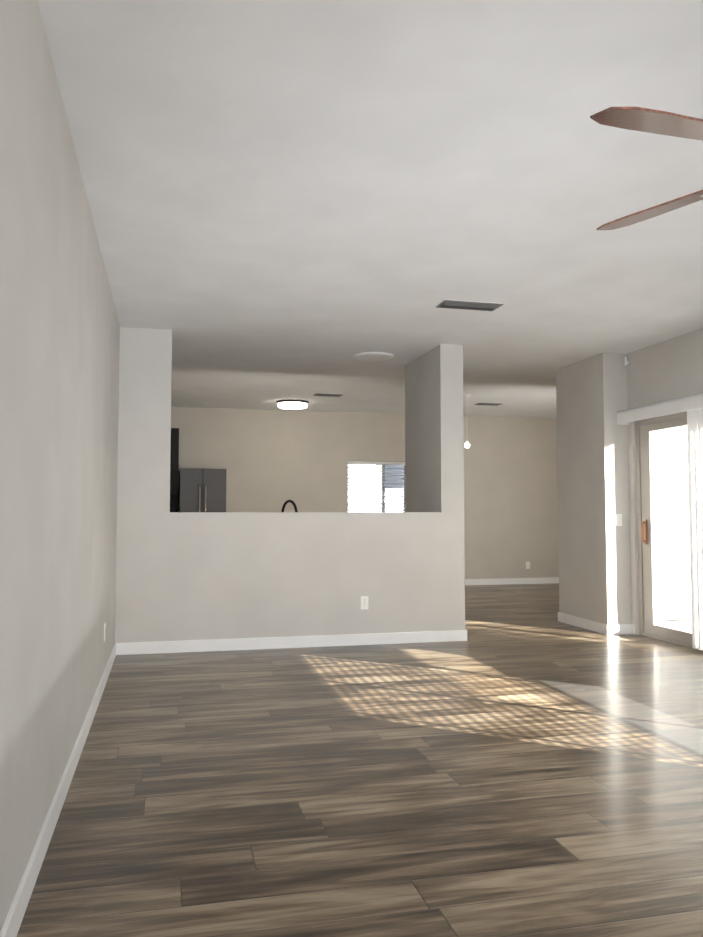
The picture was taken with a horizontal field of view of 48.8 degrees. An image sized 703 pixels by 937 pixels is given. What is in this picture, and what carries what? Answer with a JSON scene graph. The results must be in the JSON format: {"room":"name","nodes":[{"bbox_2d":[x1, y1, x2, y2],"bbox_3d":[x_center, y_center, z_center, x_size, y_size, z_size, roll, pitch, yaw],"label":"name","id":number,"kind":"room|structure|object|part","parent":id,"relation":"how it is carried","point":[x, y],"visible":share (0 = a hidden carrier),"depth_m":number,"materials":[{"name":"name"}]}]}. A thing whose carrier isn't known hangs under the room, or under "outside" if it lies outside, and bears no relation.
{"room":"empty living room","nodes":[
{"label":"empty living room","id":0,"kind":"room"},
{"bbox_2d":[0,0,119,930],"bbox_3d":[-1.654,0.087,4.903,0.150,2.700,13.200,1,-3,-13],"label":"wall","id":1,"kind":"structure","parent":0,"point":[59,360],"depth_m":2.60,"materials":[{"name":"paint"}]},
{"bbox_2d":[0,643,119,936],"bbox_3d":[-1.002,1.253,2.445,0.014,0.096,7.950,1,-3,-13],"label":"baseboard","id":2,"kind":"structure","parent":1,"relation":"attached to","point":[15,914],"depth_m":2.72,"materials":[{"name":"paint"}]},
{"bbox_2d":[104,623,105,640],"bbox_3d":[-1.663,1.104,5.225,0.007,0.115,0.070,1,-3,-13],"label":"electrical outlet","id":3,"kind":"object","parent":1,"relation":"attached to","point":[104,631],"visible":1,"depth_m":5.19,"materials":[{"name":"plastic"}]},
{"bbox_2d":[281,500,297,511],"bbox_3d":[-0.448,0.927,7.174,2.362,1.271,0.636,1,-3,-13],"label":"faucet","id":4,"kind":"object","parent":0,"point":[292,502],"depth_m":7.00,"materials":[{"name":"black metal"}]},
{"bbox_2d":[115,327,464,642],"bbox_3d":[-0.467,0.193,6.801,3.040,2.700,0.150,1,-3,-13],"label":"wall","id":5,"kind":"structure","parent":0,"point":[181,576],"depth_m":6.64,"materials":[{"name":"paint"}]},
{"bbox_2d":[120,629,466,654],"bbox_3d":[-0.427,1.489,6.654,3.024,0.096,0.014,1,-3,-13],"label":"baseboard","id":6,"kind":"structure","parent":5,"relation":"attached to","point":[131,648],"depth_m":6.62,"materials":[{"name":"paint"}]},
{"bbox_2d":[361,596,367,608],"bbox_3d":[0.115,1.180,6.804,0.070,0.115,0.007,1,-3,-13],"label":"electrical outlet","id":7,"kind":"object","parent":5,"relation":"attached to","point":[364,602],"visible":1,"depth_m":6.80,"materials":[{"name":"plastic"}]},
{"bbox_2d":[17,583,702,936],"bbox_3d":[1.823,1.541,5.651,7.300,0.120,13.200,1,-3,-13],"label":"floor","id":8,"kind":"structure","parent":0,"point":[522,761],"depth_m":3.21,"materials":[{"name":"brown wood"}]},
{"bbox_2d":[170,428,226,511],"bbox_3d":[-2.388,0.588,10.905,1.190,2.330,0.786,1,-3,-13],"label":"appliances","id":9,"kind":"object","parent":8,"relation":"on","point":[202,490],"visible":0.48,"depth_m":10.69,"materials":[{"name":"silver metal"}]},
{"bbox_3d":[-2.042,0.616,10.613,0.102,0.798,0.062,1,-3,-13],"label":"handle","id":10,"kind":"part","parent":9,"relation":"part of","materials":[{"name":"silver metal"}]},
{"bbox_2d":[171,407,558,578],"bbox_3d":[0.386,0.488,12.085,7.150,2.700,0.150,1,-3,-13],"label":"wall","id":11,"kind":"structure","parent":0,"point":[272,460],"depth_m":12.05,"materials":[{"name":"paint"}]},
{"bbox_2d":[347,461,404,511],"bbox_3d":[0.391,0.353,12.093,0.976,0.926,0.120,1,-3,-13],"label":"window","id":12,"kind":"structure","parent":11,"relation":"in","point":[383,478],"depth_m":12.08,"materials":[{"name":"metal"}]},
{"bbox_2d":[465,577,558,584],"bbox_3d":[2.010,1.805,12.314,3.470,0.096,0.014,1,-3,-13],"label":"baseboard","id":13,"kind":"structure","parent":11,"relation":"attached to","point":[502,581],"depth_m":12.44,"materials":[{"name":"paint"}]},
{"bbox_2d":[37,0,702,418],"bbox_3d":[1.823,-1.275,5.808,7.300,0.120,13.200,1,-3,-13],"label":"ceiling","id":14,"kind":"structure","parent":0,"point":[305,200],"depth_m":3.64,"materials":[{"name":"paint"}]},
{"bbox_2d":[277,400,307,409],"bbox_3d":[-0.824,-0.888,10.828,0.444,0.092,0.444,1,-3,-13],"label":"kitchen light","id":15,"kind":"object","parent":14,"relation":"attached to","point":[293,404],"visible":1,"depth_m":10.68,"materials":[{"name":"white glass"}]},
{"bbox_2d":[313,393,342,396],"bbox_3d":[-0.307,-0.963,10.173,0.368,0.016,0.208,1,-3,-13],"label":"ceiling vent","id":16,"kind":"object","parent":14,"relation":"in","point":[327,394],"visible":1,"depth_m":10.11,"materials":[{"name":"grey metal"}]},
{"bbox_2d":[354,352,393,360],"bbox_3d":[0.214,-1.105,7.573,0.388,0.022,0.425,1,-3,-13],"label":"ceiling light","id":17,"kind":"object","parent":14,"relation":"attached to","point":[373,356],"visible":1,"depth_m":7.57,"materials":[{"name":"white plastic"}]},
{"bbox_2d":[463,394,470,447],"bbox_3d":[1.517,-0.617,10.177,0.100,0.704,0.100,1,-3,-13],"label":"dining pendant light","id":18,"kind":"object","parent":14,"relation":"hanging from","point":[467,444],"visible":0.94,"depth_m":10.15,"materials":[{"name":"plastic"}]},
{"bbox_3d":[1.517,-0.304,10.159,0.068,0.077,0.068,1,-3,-13],"label":"bulb","id":19,"kind":"part","parent":18,"relation":"part of","materials":[{"name":"white glass"}]},
{"bbox_2d":[435,299,503,310],"bbox_3d":[0.877,-1.209,5.764,0.468,0.016,0.208,1,-3,-13],"label":"ceiling vent","id":20,"kind":"object","parent":14,"relation":"in","point":[468,305],"visible":1,"depth_m":5.73,"materials":[{"name":"grey metal"}]},
{"bbox_2d":[474,402,503,405],"bbox_3d":[1.953,-0.914,11.039,0.368,0.016,0.208,1,-3,-13],"label":"ceiling vent","id":21,"kind":"object","parent":14,"relation":"in","point":[489,404],"visible":1,"depth_m":11.00,"materials":[{"name":"grey metal"}]},
{"bbox_2d":[590,107,702,229],"bbox_3d":[1.347,-0.968,2.263,1.438,0.887,1.478,1,-3,-13],"label":"fan","id":22,"kind":"object","parent":14,"relation":"hanging from","point":[641,119],"visible":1,"depth_m":2.14,"materials":[{"name":"wood"}]},
{"bbox_2d":[556,328,702,634],"bbox_3d":[3.459,0.035,3.978,0.410,2.700,9.030,1,-3,-13],"label":"wall","id":23,"kind":"structure","parent":0,"point":[597,492],"depth_m":7.49,"materials":[{"name":"paint"}]},
{"bbox_2d":[558,612,611,634],"bbox_3d":[2.320,1.551,7.769,0.014,0.096,0.914,1,-3,-13],"label":"baseboard","id":24,"kind":"structure","parent":23,"relation":"attached to","point":[591,625],"depth_m":7.70,"materials":[{"name":"paint"}]},
{"bbox_2d":[615,514,621,525],"bbox_3d":[2.562,0.493,7.424,0.070,0.115,0.010,1,-3,-13],"label":"light switch","id":25,"kind":"object","parent":23,"relation":"attached to","point":[618,519],"visible":1,"depth_m":7.42,"materials":[{"name":"plastic"}]},
{"bbox_2d":[625,357,629,365],"bbox_3d":[2.670,-1.035,7.493,0.043,0.080,0.048,-2,-4,32],"label":"sensor","id":26,"kind":"object","parent":23,"relation":"attached to","point":[627,361],"visible":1,"depth_m":7.48,"materials":[{"name":"plastic"}]},
{"bbox_2d":[617,393,702,649],"bbox_3d":[2.863,0.442,6.426,0.122,2.090,2.086,1,-3,-13],"label":"vertical blind","id":27,"kind":"object","parent":23,"relation":"attached to","point":[692,405],"visible":1,"depth_m":6.42,"materials":[{"name":"plastic"}]},
{"bbox_2d":[635,412,702,650],"bbox_3d":[2.962,0.515,6.566,0.159,2.026,1.716,1,-3,-13],"label":"patio door","id":28,"kind":"structure","parent":23,"relation":"in","point":[648,623],"depth_m":7.22,"materials":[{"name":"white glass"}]},
{"bbox_3d":[2.741,0.595,7.266,0.056,0.230,0.032,1,-3,-13],"label":"handle","id":29,"kind":"part","parent":28,"relation":"part of","materials":[{"name":"orange metal"}]},
{"label":"outside","id":30,"kind":"structure","parent":0,"visible":0},
{"bbox_2d":[348,425,691,631],"bbox_3d":[32.707,-3.274,18.274,84.000,11.024,140.000,1,-3,-13],"label":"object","id":31,"kind":"structure","parent":30,"point":[676,521],"depth_m":8.43,"materials":[{"name":"glass"}]}
]}

